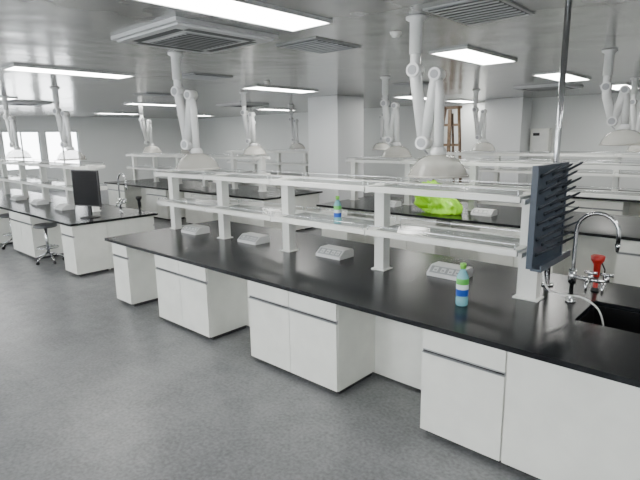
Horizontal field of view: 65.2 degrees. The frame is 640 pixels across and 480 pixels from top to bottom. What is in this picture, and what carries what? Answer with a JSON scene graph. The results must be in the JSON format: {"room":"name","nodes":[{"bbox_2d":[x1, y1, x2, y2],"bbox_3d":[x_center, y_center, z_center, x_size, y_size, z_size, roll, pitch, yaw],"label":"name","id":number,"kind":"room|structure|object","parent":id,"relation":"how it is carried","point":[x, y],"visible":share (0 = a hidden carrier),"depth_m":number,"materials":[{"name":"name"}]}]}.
{"room":"science laboratory","nodes":[
{"label":"science laboratory","id":0,"kind":"room"},
{"bbox_2d":[0,115,200,190],"bbox_3d":[-12.610,-3.127,18.682,0.150,3.000,19.000,10,16,41],"label":"wall","id":1,"kind":"structure","parent":0,"point":[108,140],"depth_m":22.17,"materials":[{"name":"paint"}]},
{"bbox_2d":[1,131,42,170],"bbox_3d":[-11.684,-3.501,19.639,0.060,1.520,1.350,10,16,41],"label":"window","id":2,"kind":"structure","parent":1,"relation":"in","point":[1,131],"depth_m":19.63,"materials":[{"name":"metal"}]},
{"bbox_2d":[45,131,80,168],"bbox_3d":[-10.657,-3.743,20.741,0.060,1.520,1.300,10,16,41],"label":"window","id":3,"kind":"structure","parent":1,"relation":"in","point":[45,131],"depth_m":20.77,"materials":[{"name":"metal"}]},
{"bbox_2d":[30,178,192,191],"bbox_3d":[-12.534,-1.695,18.912,0.015,0.100,18.980,10,16,41],"label":"baseboard","id":4,"kind":"structure","parent":1,"relation":"attached to","point":[182,178],"depth_m":20.67,"materials":[{"name":"metal"}]},
{"bbox_2d":[0,179,537,479],"bbox_3d":[-2.920,0.016,10.341,26.400,0.100,19.400,10,16,41],"label":"floor","id":5,"kind":"structure","parent":0,"point":[95,384],"depth_m":3.80,"materials":[{"name":"grey concrete"}]},
{"bbox_2d":[0,213,12,249],"bbox_3d":[-5.925,-0.178,9.637,0.453,0.655,0.477,10,16,41],"label":"stool","id":6,"kind":"object","parent":5,"relation":"on","point":[5,215],"visible":0.34,"depth_m":9.52,"materials":[{"name":"metal"}]},
{"bbox_2d":[33,222,63,264],"bbox_3d":[-4.571,0.055,8.399,0.453,0.655,0.477,10,16,41],"label":"stool","id":7,"kind":"object","parent":5,"relation":"on","point":[44,226],"visible":0.98,"depth_m":8.36,"materials":[{"name":"metal"}]},
{"bbox_2d":[0,189,157,276],"bbox_3d":[-5.732,-0.370,10.149,7.000,0.820,1.400,10,16,41],"label":"lab bench","id":8,"kind":"object","parent":5,"relation":"on","point":[85,250],"visible":0.74,"depth_m":8.16,"materials":[{"name":"white laminate"}]},
{"bbox_2d":[10,195,26,200],"bbox_3d":[-6.068,-0.812,10.077,1.092,0.085,0.430,10,16,41],"label":"power socket","id":9,"kind":"object","parent":8,"relation":"on","point":[14,197],"visible":1,"depth_m":10.07,"materials":[{"name":"white plastic"}]},
{"bbox_2d":[31,199,48,204],"bbox_3d":[-5.221,-0.669,9.313,0.998,0.085,0.430,10,16,41],"label":"power socket","id":10,"kind":"object","parent":8,"relation":"on","point":[35,201],"visible":1,"depth_m":9.22,"materials":[{"name":"white plastic"}]},
{"bbox_2d":[0,158,107,211],"bbox_3d":[-6.006,-1.255,10.417,5.960,0.813,0.520,10,16,41],"label":"shelf rack","id":11,"kind":"object","parent":8,"relation":"on","point":[45,184],"visible":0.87,"depth_m":9.89,"materials":[{"name":"white metal"}]},
{"bbox_2d":[55,203,74,210],"bbox_3d":[-4.381,-0.528,8.562,0.957,0.085,0.437,10,16,41],"label":"power socket","id":12,"kind":"object","parent":8,"relation":"on","point":[64,206],"visible":1,"depth_m":8.47,"materials":[{"name":"white plastic"}]},
{"bbox_2d":[71,170,101,218],"bbox_3d":[-3.639,-0.722,7.821,0.497,0.740,0.299,-2,12,-4],"label":"computer monitor","id":13,"kind":"object","parent":8,"relation":"on","point":[85,183],"visible":1,"depth_m":7.77,"materials":[{"name":"black plastic"}]},
{"bbox_2d":[116,173,126,212],"bbox_3d":[-3.252,-0.752,8.130,0.314,0.664,0.167,10,16,41],"label":"faucet","id":14,"kind":"object","parent":8,"relation":"on","point":[120,200],"visible":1,"depth_m":8.16,"materials":[{"name":"metal"}]},
{"bbox_2d":[135,196,141,212],"bbox_3d":[-2.987,-0.585,8.264,0.099,0.275,0.099,-3,12,-10],"label":"station","id":15,"kind":"object","parent":8,"relation":"on","point":[138,198],"visible":1,"depth_m":8.24,"materials":[{"name":"black plastic"}]},
{"bbox_2d":[104,178,322,229],"bbox_3d":[-3.110,-0.989,12.962,7.000,0.820,1.750,10,16,41],"label":"lab bench","id":16,"kind":"object","parent":5,"relation":"on","point":[150,191],"visible":0.69,"depth_m":11.80,"materials":[{"name":"white laminate"}]},
{"bbox_2d":[126,153,270,191],"bbox_3d":[-3.441,-1.860,13.169,5.960,0.813,0.520,10,16,41],"label":"shelf rack","id":17,"kind":"object","parent":16,"relation":"on","point":[261,159],"visible":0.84,"depth_m":12.67,"materials":[{"name":"white metal"}]},
{"bbox_2d":[213,171,309,189],"bbox_3d":[-1.358,-1.701,16.296,5.000,0.820,1.750,10,16,41],"label":"lab bench","id":18,"kind":"object","parent":5,"relation":"on","point":[272,173],"visible":0.1,"depth_m":16.40,"materials":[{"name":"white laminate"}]},
{"bbox_2d":[226,149,308,176],"bbox_3d":[-1.320,-2.510,16.172,4.960,0.813,0.520,10,16,41],"label":"shelf rack","id":19,"kind":"object","parent":18,"relation":"on","point":[304,163],"visible":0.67,"depth_m":16.12,"materials":[{"name":"white metal"}]},
{"bbox_2d":[104,220,639,479],"bbox_3d":[0.355,0.646,4.734,6.580,0.820,1.750,10,16,41],"label":"lab bench","id":20,"kind":"object","parent":5,"relation":"on","point":[543,390],"visible":0.84,"depth_m":3.66,"materials":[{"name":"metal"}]},
{"bbox_2d":[181,224,209,234],"bbox_3d":[-1.558,-0.093,6.230,0.686,0.085,0.445,10,16,41],"label":"power socket","id":21,"kind":"object","parent":20,"relation":"on","point":[194,229],"visible":1,"depth_m":6.19,"materials":[{"name":"white plastic"}]},
{"bbox_2d":[237,232,269,244],"bbox_3d":[-0.750,0.021,5.611,0.617,0.085,0.451,10,16,41],"label":"power socket","id":22,"kind":"object","parent":20,"relation":"on","point":[252,238],"visible":1,"depth_m":5.58,"materials":[{"name":"white plastic"}]},
{"bbox_2d":[316,244,353,259],"bbox_3d":[0.136,0.158,4.879,0.536,0.085,0.460,10,16,41],"label":"power socket","id":23,"kind":"object","parent":20,"relation":"on","point":[334,252],"visible":1,"depth_m":4.84,"materials":[{"name":"white plastic"}]},
{"bbox_2d":[155,168,543,301],"bbox_3d":[-0.205,-0.264,5.146,4.860,0.813,0.520,10,16,41],"label":"shelf rack","id":24,"kind":"object","parent":20,"relation":"on","point":[528,282],"visible":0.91,"depth_m":4.46,"materials":[{"name":"white metal"}]},
{"bbox_2d":[334,196,341,223],"bbox_3d":[0.163,-0.281,4.632,0.072,0.253,0.072,10,16,41],"label":"juice bottle","id":25,"kind":"object","parent":24,"relation":"on","point":[337,205],"visible":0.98,"depth_m":4.61,"materials":[{"name":"plastic"}]},
{"bbox_2d":[525,162,582,272],"bbox_3d":[1.631,-0.179,3.439,0.154,0.697,0.620,10,16,41],"label":"drying rack","id":26,"kind":"object","parent":24,"relation":"attached to","point":[549,183],"visible":0.95,"depth_m":3.37,"materials":[{"name":"dark grey plastic"}]},
{"bbox_2d":[542,271,603,325],"bbox_3d":[1.707,0.402,3.381,0.425,0.402,0.054,1,12,10],"label":"hose","id":27,"kind":"object","parent":26,"relation":"attached to","point":[547,288],"visible":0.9,"depth_m":3.37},
{"bbox_2d":[427,261,472,280],"bbox_3d":[1.112,0.265,4.284,0.320,0.085,0.220,10,16,41],"label":"power socket","id":28,"kind":"object","parent":20,"relation":"on","point":[450,271],"visible":0.89,"depth_m":4.24,"materials":[{"name":"white plastic"}]},
{"bbox_2d":[455,263,468,305],"bbox_3d":[1.004,0.311,3.522,0.086,0.304,0.086,10,16,41],"label":"juice bottle","id":29,"kind":"object","parent":20,"relation":"on","point":[462,279],"visible":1,"depth_m":3.49,"materials":[{"name":"plastic"}]},
{"bbox_2d":[541,0,571,286],"bbox_3d":[1.790,-0.710,3.770,0.100,2.179,0.100,10,16,41],"label":"pole","id":30,"kind":"object","parent":20,"relation":"on","point":[568,3],"visible":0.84,"depth_m":3.67,"materials":[{"name":"silver metal"}]},
{"bbox_2d":[565,211,620,302],"bbox_3d":[1.843,0.140,3.397,0.314,0.664,0.167,10,16,41],"label":"faucet","id":31,"kind":"object","parent":20,"relation":"on","point":[572,276],"visible":0.98,"depth_m":3.42,"materials":[{"name":"metal"}]},
{"bbox_2d":[590,254,605,291],"bbox_3d":[2.102,0.251,3.801,0.099,0.275,0.099,-3,12,-10],"label":"station","id":32,"kind":"object","parent":20,"relation":"on","point":[597,259],"visible":0.95,"depth_m":3.77,"materials":[{"name":"red plastic"}]},
{"bbox_2d":[430,106,464,182],"bbox_3d":[3.748,-2.377,14.288,1.090,2.806,0.630,10,16,41],"label":"wooden easel","id":33,"kind":"object","parent":5,"relation":"on","point":[450,124],"visible":0.51,"depth_m":14.01,"materials":[{"name":"brown wood"}]},
{"bbox_2d":[316,195,639,286],"bbox_3d":[2.960,0.031,7.529,6.580,0.820,1.750,10,16,41],"label":"lab bench","id":34,"kind":"object","parent":5,"relation":"on","point":[597,234],"visible":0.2,"depth_m":6.97,"materials":[{"name":"white laminate"}]},
{"bbox_2d":[390,200,400,206],"bbox_3d":[1.219,-0.564,8.310,0.535,0.085,0.651,10,16,41],"label":"power socket","id":35,"kind":"object","parent":34,"relation":"on","point":[392,203],"visible":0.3,"depth_m":8.30,"materials":[{"name":"white plastic"}]},
{"bbox_2d":[414,180,462,214],"bbox_3d":[1.858,-0.682,7.794,0.834,0.503,0.462,10,16,41],"label":"plastic bag","id":36,"kind":"object","parent":34,"relation":"on","point":[434,205],"visible":0.67,"depth_m":7.61,"materials":[{"name":"green plastic"}]},
{"bbox_2d":[471,208,497,216],"bbox_3d":[2.372,-0.363,7.246,0.530,0.085,0.702,10,16,41],"label":"power socket","id":37,"kind":"object","parent":34,"relation":"on","point":[476,211],"visible":1,"depth_m":7.20,"materials":[{"name":"white plastic"}]},
{"bbox_2d":[346,156,639,210],"bbox_3d":[2.880,-0.797,7.511,6.160,0.813,0.520,10,16,41],"label":"shelf rack","id":38,"kind":"object","parent":34,"relation":"on","point":[474,165],"visible":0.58,"depth_m":7.81,"materials":[{"name":"white metal"}]},
{"bbox_2d":[453,182,639,216],"bbox_3d":[5.451,-0.556,10.201,6.580,0.820,1.750,10,16,41],"label":"lab bench","id":39,"kind":"object","parent":5,"relation":"on","point":[627,207],"visible":0.3,"depth_m":9.38,"materials":[{"name":"white laminate"}]},
{"bbox_2d":[443,151,639,190],"bbox_3d":[5.371,-1.385,10.183,6.160,0.813,0.520,10,16,41],"label":"shelf rack","id":40,"kind":"object","parent":39,"relation":"on","point":[497,170],"visible":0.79,"depth_m":10.50,"materials":[{"name":"white metal"}]},
{"bbox_2d":[0,0,639,118],"bbox_3d":[-2.968,-3.020,9.717,26.400,0.100,19.400,10,16,41],"label":"ceiling","id":41,"kind":"structure","parent":0,"point":[70,34],"depth_m":6.24,"materials":[{"name":"metal"}]},
{"bbox_2d":[0,96,31,158],"bbox_3d":[-6.778,-2.501,11.095,0.529,1.350,0.529,-4,12,-14],"label":"fume extraction arm","id":42,"kind":"object","parent":41,"relation":"hanging from","point":[10,120],"visible":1,"depth_m":11.11},
{"bbox_2d":[0,100,52,105],"bbox_3d":[-7.645,-3.508,12.862,1.100,0.066,1.100,10,16,41],"label":"air conditioner","id":43,"kind":"object","parent":41,"relation":"attached to","point":[10,102],"visible":0.88,"depth_m":12.64,"materials":[{"name":"plastic"}]},
{"bbox_2d":[1,64,134,78],"bbox_3d":[-3.611,-2.446,7.293,0.500,0.030,1.690,10,16,41],"label":"ceiling light panel","id":44,"kind":"object","parent":41,"relation":"attached to","point":[13,67],"depth_m":7.16,"materials":[{"name":"white plastic"}]},
{"bbox_2d":[49,87,86,160],"bbox_3d":[-4.777,-2.198,9.468,0.529,1.350,0.529,-5,12,-19],"label":"fume extraction arm","id":45,"kind":"object","parent":41,"relation":"hanging from","point":[62,117],"visible":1,"depth_m":9.48},
{"bbox_2d":[95,112,138,114],"bbox_3d":[-7.533,-4.717,18.653,0.500,0.030,1.540,10,16,41],"label":"ceiling light panel","id":46,"kind":"object","parent":41,"relation":"attached to","point":[99,112],"depth_m":18.43,"materials":[{"name":"white plastic"}]},
{"bbox_2d":[137,104,158,152],"bbox_3d":[-4.824,-3.177,14.237,0.529,1.350,0.529,-1,12,2],"label":"fume extraction arm","id":47,"kind":"object","parent":41,"relation":"hanging from","point":[147,131],"visible":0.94,"depth_m":14.13},
{"bbox_2d":[123,102,175,105],"bbox_3d":[-4.698,-3.832,14.129,0.500,0.030,1.540,10,16,41],"label":"ceiling light panel","id":48,"kind":"object","parent":41,"relation":"attached to","point":[131,103],"depth_m":14.00,"materials":[{"name":"white plastic"}]},
{"bbox_2d":[133,92,171,96],"bbox_3d":[-3.672,-3.239,11.156,0.600,0.028,0.760,10,16,41],"label":"ceiling vent","id":49,"kind":"object","parent":41,"relation":"in","point":[145,93],"visible":0.94,"depth_m":11.01,"materials":[{"name":"grey metal"}]},
{"bbox_2d":[168,52,219,170],"bbox_3d":[-1.484,-1.516,5.892,0.529,1.350,0.529,-4,12,-14],"label":"fume extraction arm","id":50,"kind":"object","parent":41,"relation":"hanging from","point":[188,117],"visible":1,"depth_m":5.91},
{"bbox_2d":[111,16,278,53],"bbox_3d":[-1.230,-1.981,4.933,1.160,0.066,1.160,10,16,41],"label":"air conditioner","id":51,"kind":"object","parent":41,"relation":"attached to","point":[176,32],"visible":1,"depth_m":4.73,"materials":[{"name":"plastic"}]},
{"bbox_2d":[182,72,232,80],"bbox_3d":[-1.899,-2.642,8.111,0.600,0.028,0.760,10,16,41],"label":"ceiling vent","id":52,"kind":"object","parent":41,"relation":"in","point":[199,76],"visible":0.91,"depth_m":8.03,"materials":[{"name":"grey metal"}]},
{"bbox_2d":[134,0,332,31],"bbox_3d":[-0.623,-1.801,3.923,0.500,0.030,1.640,10,16,41],"label":"ceiling light panel","id":53,"kind":"object","parent":41,"relation":"attached to","point":[247,11],"depth_m":3.97,"materials":[{"name":"white plastic"}]},
{"bbox_2d":[216,102,268,106],"bbox_3d":[-2.290,-3.995,14.825,1.100,0.066,1.100,10,16,41],"label":"air conditioner","id":54,"kind":"object","parent":41,"relation":"attached to","point":[238,104],"visible":0.75,"depth_m":14.58,"materials":[{"name":"plastic"}]},
{"bbox_2d":[239,92,265,154],"bbox_3d":[-1.465,-2.560,10.976,0.529,1.350,0.529,-4,12,-14],"label":"fume extraction arm","id":55,"kind":"object","parent":41,"relation":"hanging from","point":[249,127],"visible":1,"depth_m":11.00},
{"bbox_2d":[246,108,262,148],"bbox_3d":[-2.195,-3.731,16.733,0.529,1.350,0.529,-1,12,-2],"label":"fume extraction arm","id":56,"kind":"object","parent":41,"relation":"hanging from","point":[248,109],"visible":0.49,"depth_m":16.75},
{"bbox_2d":[255,108,296,110],"bbox_3d":[-1.541,-4.607,17.662,0.500,0.030,1.540,10,16,41],"label":"ceiling light panel","id":57,"kind":"object","parent":41,"relation":"attached to","point":[259,108],"depth_m":17.43,"materials":[{"name":"white plastic"}]},
{"bbox_2d":[241,85,317,92],"bbox_3d":[-0.804,-3.124,10.378,0.500,0.030,1.740,10,16,41],"label":"ceiling light panel","id":58,"kind":"object","parent":41,"relation":"attached to","point":[256,87],"depth_m":10.27,"materials":[{"name":"white plastic"}]},
{"bbox_2d":[288,105,303,149],"bbox_3d":[-0.716,-3.482,15.409,0.529,1.350,0.529,-1,12,-2],"label":"fume extraction arm","id":59,"kind":"object","parent":41,"relation":"hanging from","point":[294,129],"visible":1,"depth_m":15.45},
{"bbox_2d":[276,37,361,53],"bbox_3d":[-0.007,-2.147,5.558,0.600,0.028,0.760,10,16,41],"label":"ceiling vent","id":60,"kind":"object","parent":41,"relation":"in","point":[315,44],"visible":1,"depth_m":5.47,"materials":[{"name":"grey metal"}]},
{"bbox_2d":[372,98,389,149],"bbox_3d":[1.679,-3.146,13.588,0.529,1.350,0.529,7,14,33],"label":"fume extraction arm","id":61,"kind":"object","parent":41,"relation":"hanging from","point":[382,125],"visible":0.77,"depth_m":13.47},
{"bbox_2d":[390,31,401,37],"bbox_3d":[0.746,-2.016,4.912,0.120,0.050,0.120,10,16,41],"label":"smoke detector","id":62,"kind":"object","parent":41,"relation":"attached to","point":[395,34],"visible":1,"depth_m":4.87,"materials":[{"name":"white plastic"}]},
{"bbox_2d":[380,76,411,156],"bbox_3d":[1.325,-2.112,8.580,0.529,1.350,0.529,-3,12,-8],"label":"fume extraction arm","id":63,"kind":"object","parent":41,"relation":"hanging from","point":[391,123],"visible":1,"depth_m":8.62},
{"bbox_2d":[393,95,425,99],"bbox_3d":[2.531,-3.746,13.155,0.500,0.030,1.440,10,16,41],"label":"ceiling light panel","id":64,"kind":"object","parent":41,"relation":"attached to","point":[404,96],"depth_m":12.89,"materials":[{"name":"white plastic"}]},
{"bbox_2d":[393,82,428,86],"bbox_3d":[1.910,-3.063,9.869,0.600,0.028,0.760,10,16,41],"label":"ceiling vent","id":65,"kind":"object","parent":41,"relation":"in","point":[425,84],"visible":0.53,"depth_m":9.73,"materials":[{"name":"grey metal"}]},
{"bbox_2d":[406,14,468,178],"bbox_3d":[1.028,-1.224,4.275,0.529,1.350,0.529,-3,12,-8],"label":"fume extraction arm","id":66,"kind":"object","parent":41,"relation":"hanging from","point":[430,112],"visible":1,"depth_m":4.31},
{"bbox_2d":[445,99,479,102],"bbox_3d":[4.221,-4.115,14.822,0.500,0.030,1.240,10,16,41],"label":"ceiling light panel","id":67,"kind":"object","parent":41,"relation":"attached to","point":[457,100],"depth_m":14.76,"materials":[{"name":"white plastic"}]},
{"bbox_2d":[429,46,517,64],"bbox_3d":[2.007,-2.359,6.438,0.500,0.030,1.490,10,16,41],"label":"ceiling light panel","id":68,"kind":"object","parent":41,"relation":"attached to","point":[466,53],"depth_m":6.33,"materials":[{"name":"white plastic"}]},
{"bbox_2d":[422,0,534,25],"bbox_3d":[1.315,-1.871,4.109,0.600,0.028,0.800,10,16,41],"label":"ceiling vent","id":69,"kind":"object","parent":41,"relation":"in","point":[467,12],"visible":1,"depth_m":4.04,"materials":[{"name":"grey metal"}]},
{"bbox_2d":[471,90,494,150],"bbox_3d":[3.726,-2.708,11.300,0.529,1.350,0.529,-1,12,-2],"label":"fume extraction arm","id":70,"kind":"object","parent":41,"relation":"hanging from","point":[480,125],"visible":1,"depth_m":11.34},
{"bbox_2d":[513,82,582,91],"bbox_3d":[4.911,-3.274,10.764,1.100,0.066,1.100,10,16,41],"label":"air conditioner","id":71,"kind":"object","parent":41,"relation":"attached to","point":[543,87],"visible":0.91,"depth_m":10.56,"materials":[{"name":"plastic"}]},
{"bbox_2d":[532,71,591,81],"bbox_3d":[4.327,-2.900,8.898,0.500,0.030,1.640,10,16,41],"label":"ceiling light panel","id":72,"kind":"object","parent":41,"relation":"attached to","point":[570,77],"depth_m":8.76,"materials":[{"name":"white plastic"}]},
{"bbox_2d":[598,49,639,145],"bbox_3d":[3.761,-1.746,6.112,0.529,1.150,0.529,-3,12,-8],"label":"fume extraction arm","id":73,"kind":"object","parent":41,"relation":"hanging from","point":[612,111],"visible":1,"depth_m":6.15},
{"bbox_2d":[599,83,639,89],"bbox_3d":[6.599,-3.362,10.972,0.500,0.030,1.440,10,16,41],"label":"ceiling light panel","id":74,"kind":"object","parent":41,"relation":"attached to","point":[615,86],"depth_m":10.60,"materials":[{"name":"white plastic"}]},
{"bbox_2d":[626,77,639,151],"bbox_3d":[6.086,-2.339,9.321,0.529,1.350,0.529,-1,12,-2],"label":"fume extraction arm","id":75,"kind":"object","parent":41,"relation":"hanging from","point":[635,123],"visible":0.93,"depth_m":9.40},
{"bbox_2d":[308,95,363,211],"bbox_3d":[0.428,-2.193,13.137,1.000,3.000,1.050,10,16,41],"label":"pillar","id":76,"kind":"structure","parent":0,"point":[335,122],"depth_m":12.67,"materials":[{"name":"paint"}]},
{"bbox_2d":[198,92,639,190],"bbox_3d":[3.502,-3.023,16.944,26.000,3.000,0.150,10,16,41],"label":"wall","id":77,"kind":"structure","parent":0,"point":[584,126],"depth_m":16.87,"materials":[{"name":"paint"}]},
{"bbox_2d":[530,128,551,151],"bbox_3d":[6.246,-2.825,14.153,0.500,0.650,0.240,10,16,41],"label":"upper cabinet","id":78,"kind":"object","parent":77,"relation":"attached to","point":[540,141],"visible":1,"depth_m":14.05,"materials":[{"name":"white metal"}]},
{"bbox_2d":[481,97,531,184],"bbox_3d":[5.434,-2.583,14.652,1.100,3.000,0.700,10,16,41],"label":"pillar","id":79,"kind":"structure","parent":0,"point":[508,124],"depth_m":14.25,"materials":[{"name":"paint"}]}
]}

